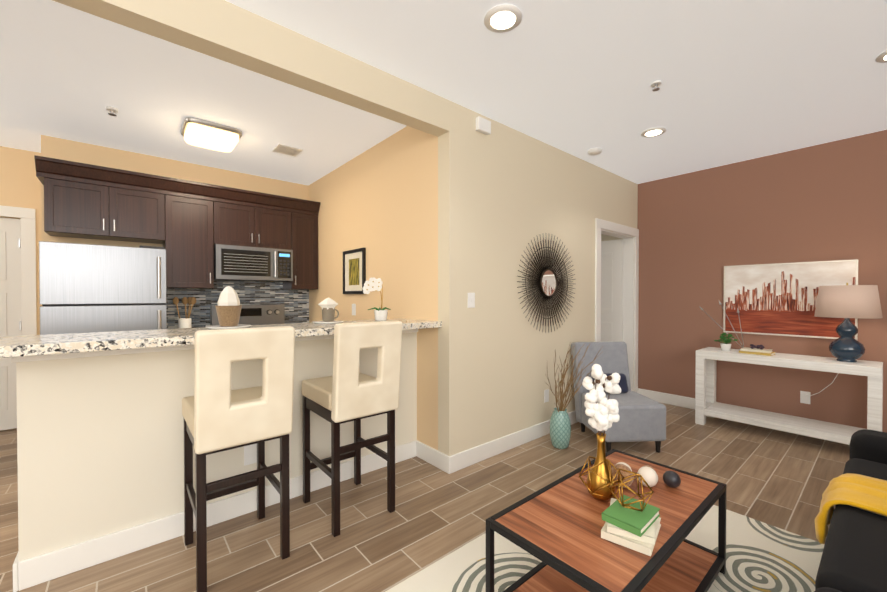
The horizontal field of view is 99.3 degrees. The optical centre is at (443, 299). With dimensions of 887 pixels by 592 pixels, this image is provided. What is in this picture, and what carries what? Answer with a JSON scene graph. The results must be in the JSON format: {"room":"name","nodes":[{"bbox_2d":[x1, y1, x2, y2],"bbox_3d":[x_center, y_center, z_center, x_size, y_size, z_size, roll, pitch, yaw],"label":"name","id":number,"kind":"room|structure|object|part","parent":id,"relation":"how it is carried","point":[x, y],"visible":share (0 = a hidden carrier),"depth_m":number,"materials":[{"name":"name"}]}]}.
{"room":"living room","nodes":[
{"label":"living room","id":0,"kind":"room"},
{"bbox_2d":[0,146,41,334],"bbox_3d":[-5.159,-0.090,2.804,3.150,2.700,0.130,0,1,-40],"label":"wall","id":1,"kind":"structure","parent":0,"point":[20,184],"depth_m":3.64,"materials":[{"name":"beige paint"}]},
{"bbox_2d":[0,217,21,430],"bbox_3d":[-4.401,0.231,3.420,0.770,2.025,0.052,0,1,-40],"label":"entry door","id":2,"kind":"structure","parent":1,"relation":"in","point":[10,281],"depth_m":3.61,"materials":[{"name":"white wood"}]},
{"bbox_2d":[0,205,36,335],"bbox_3d":[-4.366,0.184,3.378,0.980,2.140,0.020,0,1,-40],"label":"door frame","id":3,"kind":"structure","parent":1,"relation":"attached to","point":[27,216],"depth_m":3.65,"materials":[{"name":"white wood"}]},
{"bbox_2d":[41,135,307,289],"bbox_3d":[-2.862,-0.106,4.346,2.350,2.700,0.740,0,1,-40],"label":"wall","id":4,"kind":"structure","parent":0,"point":[69,150],"depth_m":3.75,"materials":[{"name":"beige paint"}]},
{"bbox_2d":[34,155,319,289],"bbox_3d":[-2.491,-0.641,3.906,2.336,1.040,0.399,0,1,-40],"label":"upper cabinet","id":5,"kind":"object","parent":4,"relation":"attached to","point":[188,225],"visible":0.94,"depth_m":3.67,"materials":[{"name":"brown wood"}]},
{"bbox_2d":[213,244,292,281],"bbox_3d":[-2.125,-0.393,4.191,0.760,0.353,0.432,0,1,-40],"label":"microwave","id":6,"kind":"object","parent":5,"relation":"attached to","point":[237,263],"visible":1,"depth_m":4.03,"materials":[{"name":"grey metal"}]},
{"bbox_2d":[165,280,308,328],"bbox_3d":[-2.303,0.056,4.327,1.519,0.546,0.012,0,1,-40],"label":"backsplash","id":7,"kind":"structure","parent":4,"relation":"attached to","point":[296,302],"depth_m":4.31,"materials":[{"name":"tile"}]},
{"bbox_2d":[16,332,416,560],"bbox_3d":[-1.079,0.737,2.392,2.160,1.055,0.120,0,1,-40],"label":"wall","id":8,"kind":"structure","parent":0,"point":[100,446],"depth_m":1.88,"materials":[{"name":"beige paint"}]},
{"bbox_2d":[11,329,417,362],"bbox_3d":[-1.038,0.242,2.328,2.172,0.045,0.022,0,1,-40],"label":"trim","id":9,"kind":"structure","parent":8,"relation":"attached to","point":[86,354],"depth_m":1.84,"materials":[{"name":"white"}]},
{"bbox_2d":[13,440,416,591],"bbox_3d":[-1.041,1.202,2.339,2.176,0.125,0.016,0,1,-40],"label":"baseboard","id":10,"kind":"structure","parent":8,"relation":"attached to","point":[39,569],"depth_m":1.94,"materials":[{"name":"white wood"}]},
{"bbox_2d":[0,318,441,357],"bbox_3d":[-1.078,0.187,2.236,2.349,0.043,0.530,0,1,-40],"label":"bar","id":11,"kind":"object","parent":8,"relation":"on","point":[27,345],"visible":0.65,"depth_m":1.71,"materials":[{"name":"stone"}]},
{"bbox_2d":[206,324,250,328],"bbox_3d":[-1.263,0.159,2.217,0.236,0.012,0.236,0,1,-40],"label":"plate","id":12,"kind":"object","parent":11,"relation":"on","point":[228,327],"visible":0.69,"depth_m":2.17,"materials":[{"name":"white ceramic"}]},
{"bbox_2d":[215,286,241,325],"bbox_3d":[-1.263,0.035,2.215,0.142,0.235,0.142,0,1,-40],"label":"basket","id":13,"kind":"object","parent":12,"relation":"on","point":[228,308],"visible":0.96,"depth_m":2.18,"materials":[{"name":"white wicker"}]},
{"bbox_2d":[312,320,343,323],"bbox_3d":[-0.797,0.155,2.610,0.216,0.012,0.216,0,1,-40],"label":"plate","id":14,"kind":"object","parent":11,"relation":"on","point":[331,322],"visible":0.92,"depth_m":2.54,"materials":[{"name":"white ceramic"}]},
{"bbox_2d":[318,298,338,321],"bbox_3d":[-0.797,0.066,2.610,0.152,0.165,0.130,0,1,-40],"label":"cup","id":15,"kind":"object","parent":14,"relation":"on","point":[328,305],"visible":1,"depth_m":2.57,"materials":[{"name":"beige ceramic"}]},
{"bbox_2d":[362,277,390,320],"bbox_3d":[-0.506,-0.006,2.885,0.270,0.329,0.176,0,1,-40],"label":"orchid plant","id":16,"kind":"object","parent":11,"relation":"on","point":[372,284],"visible":1,"depth_m":2.86,"materials":[{"name":"white plant"}]},
{"bbox_2d":[244,443,256,465],"bbox_3d":[-1.152,0.923,2.247,0.070,0.115,0.008,0,1,-40],"label":"outlet","id":17,"kind":"object","parent":8,"relation":"attached to","point":[250,454],"visible":0.9,"depth_m":2.25,"materials":[{"name":"white plastic"}]},
{"bbox_2d":[52,0,448,136],"bbox_3d":[-2.099,-1.312,0.991,5.500,0.220,0.130,0,1,-40],"label":"header beam","id":18,"kind":"structure","parent":0,"point":[227,31],"depth_m":1.96,"materials":[{"name":"beige paint"}]},
{"bbox_2d":[308,126,437,449],"bbox_3d":[-0.966,-0.102,4.023,0.130,2.700,3.020,0,1,-40],"label":"wall","id":19,"kind":"structure","parent":0,"point":[379,202],"depth_m":3.30,"materials":[{"name":"beige paint"}]},
{"bbox_2d":[352,304,355,315],"bbox_3d":[-0.923,0.099,3.865,0.010,0.120,0.080,0,1,-40],"label":"light switch","id":20,"kind":"object","parent":19,"relation":"attached to","point":[353,309],"visible":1,"depth_m":3.85,"materials":[{"name":"white plastic"}]},
{"bbox_2d":[343,248,365,293],"bbox_3d":[-0.916,-0.286,3.841,0.024,0.450,0.460,0,1,-40],"label":"framed picture","id":21,"kind":"object","parent":19,"relation":"attached to","point":[360,253],"depth_m":3.83,"materials":[{"name":"black"}]},
{"bbox_3d":[-0.910,-0.286,3.846,0.005,0.269,0.239,0,1,-40],"label":"art picture in the kitchen","id":22,"kind":"part","parent":21,"relation":"part of","materials":[{"name":"yellow paper"}]},
{"bbox_2d":[417,440,444,471],"bbox_3d":[-0.092,1.197,2.890,0.024,0.125,0.360,0,1,-40],"label":"baseboard","id":23,"kind":"structure","parent":19,"relation":"attached to","point":[425,452],"depth_m":2.88,"materials":[{"name":"white wood"}]},
{"bbox_2d":[0,402,849,591],"bbox_3d":[-0.049,1.326,1.225,8.900,0.100,10.500,0,1,-40],"label":"floor","id":24,"kind":"structure","parent":0,"point":[778,478],"depth_m":2.26,"materials":[{"name":"tile"}]},
{"bbox_2d":[39,241,166,334],"bbox_3d":[-2.913,0.398,3.288,0.760,1.715,0.788,0,1,-40],"label":"fridge","id":25,"kind":"object","parent":24,"relation":"on","point":[86,288],"visible":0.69,"depth_m":3.00,"materials":[{"name":"grey metal"}]},
{"bbox_2d":[182,326,294,591],"bbox_3d":[-1.031,0.697,1.877,0.400,1.143,0.546,0,1,-40],"label":"bar stool","id":26,"kind":"object","parent":24,"relation":"on","point":[219,414],"visible":1,"depth_m":1.71,"materials":[{"name":"beige leather"}]},
{"bbox_3d":[-1.031,0.388,1.874,0.400,0.526,0.546,0,1,-40],"label":"stool seat","id":27,"kind":"part","parent":26,"relation":"part of","materials":[{"name":"beige leather"}]},
{"bbox_2d":[210,304,284,325],"bbox_3d":[-2.047,0.637,4.109,0.756,1.160,0.656,0,1,-40],"label":"range","id":28,"kind":"object","parent":24,"relation":"on","point":[260,314],"visible":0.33,"depth_m":4.35,"materials":[{"name":"silver metal"}]},
{"bbox_2d":[302,321,401,536],"bbox_3d":[-0.561,0.693,2.274,0.400,1.143,0.546,0,1,-40],"label":"bar stool","id":29,"kind":"object","parent":24,"relation":"on","point":[347,391],"visible":1,"depth_m":2.12,"materials":[{"name":"brown wood"}]},
{"bbox_3d":[-0.561,0.384,2.271,0.400,0.526,0.546,0,1,-40],"label":"stool seat","id":30,"kind":"part","parent":29,"relation":"part of","materials":[{"name":"beige leather"}]},
{"bbox_2d":[545,341,600,448],"bbox_3d":[1.092,0.793,3.125,0.740,0.927,0.439,0,1,-40],"label":"vase","id":31,"kind":"object","parent":24,"relation":"on","point":[560,430],"visible":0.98,"depth_m":3.16,"materials":[{"name":"ceramic"}]},
{"bbox_2d":[385,505,824,591],"bbox_3d":[0.765,1.268,1.500,2.400,0.010,1.510,0,1,-40],"label":"rug","id":32,"kind":"object","parent":24,"relation":"on","point":[762,556],"depth_m":1.81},
{"bbox_2d":[486,449,725,591],"bbox_3d":[0.735,1.057,1.604,1.050,0.409,0.530,0,1,-40],"label":"coffee table","id":33,"kind":"object","parent":32,"relation":"on","point":[555,527],"visible":0.88,"depth_m":1.52,"materials":[{"name":"brown wood"}]},
{"bbox_2d":[579,364,623,500],"bbox_3d":[0.676,0.558,1.620,0.211,0.590,0.165,0,1,-40],"label":"vase","id":34,"kind":"object","parent":33,"relation":"on","point":[601,410],"visible":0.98,"depth_m":1.59,"materials":[{"name":"gold metal"}]},
{"bbox_2d":[601,468,660,555],"bbox_3d":[0.696,0.748,1.395,0.176,0.217,0.233,0,1,35],"label":"books","id":35,"kind":"object","parent":33,"relation":"on","point":[632,523],"visible":1,"depth_m":1.34,"materials":[{"name":"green paper"}]},
{"bbox_2d":[611,462,680,487],"bbox_3d":[0.911,0.802,1.723,0.256,0.100,0.251,0,1,-40],"label":"decorative balls","id":36,"kind":"object","parent":33,"relation":"on","point":[671,479],"visible":0.81,"depth_m":1.69,"materials":[{"name":"ceramic"}]},
{"bbox_2d":[571,342,665,452],"bbox_3d":[1.546,0.834,3.418,0.520,0.840,0.742,0,1,-3],"label":"armchair","id":37,"kind":"object","parent":24,"relation":"on","point":[642,418],"visible":0.77,"depth_m":3.35,"materials":[{"name":"grey fabric"}]},
{"bbox_2d":[592,373,628,392],"bbox_3d":[1.516,0.759,3.424,0.305,0.181,0.244,0,1,-40],"label":"pillow","id":38,"kind":"object","parent":37,"relation":"on","point":[623,384],"depth_m":3.40,"materials":[{"name":"blue fabric"}]},
{"bbox_2d":[695,347,882,444],"bbox_3d":[3.103,0.883,3.472,0.420,0.740,1.230,0,1,-40],"label":"console table","id":39,"kind":"object","parent":24,"relation":"on","point":[707,404],"visible":0.77,"depth_m":3.36,"materials":[{"name":"white wood"}]},
{"bbox_2d":[699,301,743,349],"bbox_3d":[2.916,0.255,3.926,0.080,0.506,0.434,0,1,-40],"label":"branches","id":40,"kind":"object","parent":39,"relation":"on","point":[738,312],"visible":0.69,"depth_m":3.87,"materials":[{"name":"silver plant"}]},
{"bbox_2d":[714,333,737,350],"bbox_3d":[2.837,0.419,3.790,0.186,0.181,0.195,0,1,-40],"label":"potted plant","id":41,"kind":"object","parent":39,"relation":"on","point":[725,345],"visible":1,"depth_m":3.77,"materials":[{"name":"green plant"}]},
{"bbox_2d":[739,344,774,355],"bbox_3d":[2.988,0.468,3.587,0.186,0.086,0.251,0,1,-40],"label":"books","id":42,"kind":"object","parent":39,"relation":"on","point":[756,349],"visible":1,"depth_m":3.56,"materials":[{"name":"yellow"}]},
{"bbox_2d":[814,283,882,361],"bbox_3d":[3.393,0.185,3.167,0.393,0.660,0.393,0,1,-40],"label":"table lamp","id":43,"kind":"object","parent":39,"relation":"on","point":[846,302],"visible":1,"depth_m":3.08,"materials":[{"name":"blue ceramic"}]},
{"bbox_3d":[3.393,0.013,3.165,0.393,0.265,0.393,0,1,-40],"label":"lamp shade","id":44,"kind":"part","parent":43,"relation":"part of","materials":[{"name":"beige fabric"}]},
{"bbox_2d":[814,429,886,591],"bbox_3d":[1.714,0.870,1.072,2.600,0.794,0.997,0,1,-40],"label":"sofa","id":45,"kind":"object","parent":24,"relation":"on","point":[854,557],"visible":1,"depth_m":1.47,"materials":[{"name":"grey fabric"}]},
{"bbox_2d":[815,473,886,543],"bbox_3d":[1.918,0.921,1.507,0.402,0.216,0.597,0,1,-40],"label":"throw blanket","id":46,"kind":"object","parent":45,"relation":"on","point":[861,495],"depth_m":1.59,"materials":[{"name":"yellow fabric"}]},
{"bbox_3d":[-2.095,0.792,4.091,1.512,0.910,0.627,0,1,-40],"label":"base cabinet","id":47,"kind":"object","parent":24,"relation":"on","visible":0},
{"bbox_2d":[173,297,195,328],"bbox_3d":[-2.594,0.154,3.776,0.197,0.369,0.112,0,1,-40],"label":"utensil crock","id":48,"kind":"object","parent":47,"relation":"on","point":[186,322],"visible":0.75,"depth_m":3.77,"materials":[{"name":"white ceramic"}]},
{"bbox_2d":[0,0,886,184],"bbox_3d":[-0.049,-1.474,1.197,8.900,0.100,10.500,0,1,-40],"label":"ceiling","id":49,"kind":"structure","parent":0,"point":[743,80],"depth_m":2.45,"materials":[{"name":"white paint"}]},
{"bbox_2d":[106,106,117,115],"bbox_3d":[-2.488,-1.415,2.829,0.070,0.050,0.070,0,1,-40],"label":"sprinkler","id":50,"kind":"object","parent":49,"relation":"attached to","point":[111,110],"visible":1,"depth_m":2.82,"materials":[{"name":"white plastic"}]},
{"bbox_2d":[181,117,241,139],"bbox_3d":[-1.986,-1.425,3.226,0.410,0.038,0.410,0,1,-40],"label":"ceiling light","id":51,"kind":"object","parent":49,"relation":"in","point":[187,121],"visible":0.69,"depth_m":3.07,"materials":[{"name":"silver metal"}]},
{"bbox_2d":[184,123,238,151],"bbox_3d":[-1.986,-1.371,3.227,0.366,0.070,0.366,0,1,-40],"label":"diffuser","id":52,"kind":"object","parent":51,"relation":"attached to","point":[198,135],"visible":1,"depth_m":3.14,"materials":[{"name":"white plastic"}]},
{"bbox_2d":[272,143,302,156],"bbox_3d":[-1.505,-1.442,3.633,0.220,0.012,0.220,0,1,-40],"label":"ceiling vent","id":53,"kind":"object","parent":49,"relation":"in","point":[287,150],"visible":1,"depth_m":3.62,"materials":[{"name":"white plastic"}]},
{"bbox_2d":[484,4,521,32],"bbox_3d":[0.302,-1.425,1.913,0.194,0.012,0.194,0,1,-40],"label":"recessed light","id":54,"kind":"object","parent":49,"relation":"in","point":[502,18],"visible":1,"depth_m":1.90,"materials":[{"name":"white plastic"}]},
{"bbox_2d":[587,147,601,155],"bbox_3d":[1.462,-1.428,3.639,0.136,0.040,0.136,0,1,-40],"label":"smoke detector","id":55,"kind":"object","parent":49,"relation":"attached to","point":[595,151],"visible":0.96,"depth_m":3.60,"materials":[{"name":"white plastic"}]},
{"bbox_2d":[641,127,665,136],"bbox_3d":[1.804,-1.438,3.234,0.194,0.012,0.194,0,1,-40],"label":"recessed light","id":56,"kind":"object","parent":49,"relation":"in","point":[653,132],"visible":1,"depth_m":3.22,"materials":[{"name":"white plastic"}]},
{"bbox_2d":[651,80,661,91],"bbox_3d":[1.408,-1.414,2.494,0.064,0.044,0.064,0,1,-40],"label":"sprinkler","id":57,"kind":"object","parent":49,"relation":"attached to","point":[656,84],"visible":0.94,"depth_m":2.49,"materials":[{"name":"white plastic"}]},
{"bbox_2d":[875,50,886,62],"bbox_3d":[2.637,-1.427,2.171,0.194,0.012,0.194,0,1,-40],"label":"recessed light","id":58,"kind":"object","parent":49,"relation":"in","point":[881,57],"visible":1,"depth_m":2.22,"materials":[{"name":"white plastic"}]},
{"bbox_2d":[445,411,577,473],"bbox_3d":[0.840,1.191,3.405,2.106,0.125,0.016,0,1,-40],"label":"baseboard","id":59,"kind":"structure","parent":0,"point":[453,463],"depth_m":3.05,"materials":[{"name":"white wood"}]},
{"bbox_2d":[438,100,637,455],"bbox_3d":[1.216,-0.100,3.781,3.150,2.700,0.166,0,1,-40],"label":"wall","id":60,"kind":"structure","parent":0,"point":[506,195],"depth_m":3.16,"materials":[{"name":"beige paint"}]},
{"bbox_2d":[468,293,474,307],"bbox_3d":[0.213,0.002,2.866,0.075,0.115,0.010,0,1,-40],"label":"light switch","id":61,"kind":"object","parent":60,"relation":"attached to","point":[471,300],"visible":1,"depth_m":2.87,"materials":[{"name":"white plastic"}]},
{"bbox_2d":[476,116,490,134],"bbox_3d":[0.308,-1.346,2.914,0.140,0.100,0.040,0,1,-40],"label":"alarm box","id":62,"kind":"object","parent":60,"relation":"attached to","point":[483,125],"visible":1,"depth_m":2.89,"materials":[{"name":"white plastic"}]},
{"bbox_3d":[0.971,-0.157,3.489,0.920,0.920,0.035,0,1,-40],"label":"sunburst mirror","id":63,"kind":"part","parent":60,"relation":"part of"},
{"bbox_2d":[544,389,548,402],"bbox_3d":[0.963,0.895,3.510,0.070,0.115,0.008,0,1,-40],"label":"electrical outlet","id":64,"kind":"object","parent":60,"relation":"attached to","point":[546,395],"visible":1,"depth_m":3.50,"materials":[{"name":"white plastic"}]},
{"bbox_2d":[601,239,622,341],"bbox_3d":[1.982,0.227,5.076,0.150,2.000,0.835,0,1,-40],"label":"room door","id":65,"kind":"structure","parent":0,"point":[611,290],"depth_m":4.86,"materials":[{"name":"white wood"}]},
{"bbox_2d":[595,218,638,392],"bbox_3d":[2.008,0.178,4.464,1.058,2.130,0.150,0,1,-40],"label":"door frame","id":66,"kind":"structure","parent":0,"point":[630,283],"depth_m":4.70,"materials":[{"name":"white wood"}]},
{"bbox_2d":[601,130,886,431],"bbox_3d":[3.539,-0.098,3.589,0.150,2.700,9.500,0,1,-40],"label":"wall","id":67,"kind":"structure","parent":0,"point":[699,230],"depth_m":3.83,"materials":[{"name":"brown paint"}]},
{"bbox_2d":[638,388,694,408],"bbox_3d":[4.455,1.202,2.389,0.016,0.125,6.204,0,1,-40],"label":"baseboard","id":68,"kind":"structure","parent":67,"relation":"attached to","point":[682,401],"depth_m":4.47,"materials":[{"name":"white wood"}]},
{"bbox_2d":[723,259,857,339],"bbox_3d":[3.336,-0.004,3.686,0.034,0.710,0.970,0,1,-40],"label":"canvas painting","id":69,"kind":"object","parent":67,"relation":"attached to","point":[776,299],"depth_m":3.69},
{"bbox_3d":[3.336,-0.004,3.686,0.034,0.710,0.970,0,1,-40],"label":"framed painting","id":70,"kind":"part","parent":69,"relation":"part of"},
{"bbox_2d":[800,373,838,403],"bbox_3d":[3.442,0.746,3.425,0.220,0.486,0.308,0,1,-40],"label":"cord","id":71,"kind":"object","parent":67,"relation":"attached to","point":[805,397],"visible":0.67,"depth_m":3.57,"materials":[{"name":"white plastic"}]}
]}

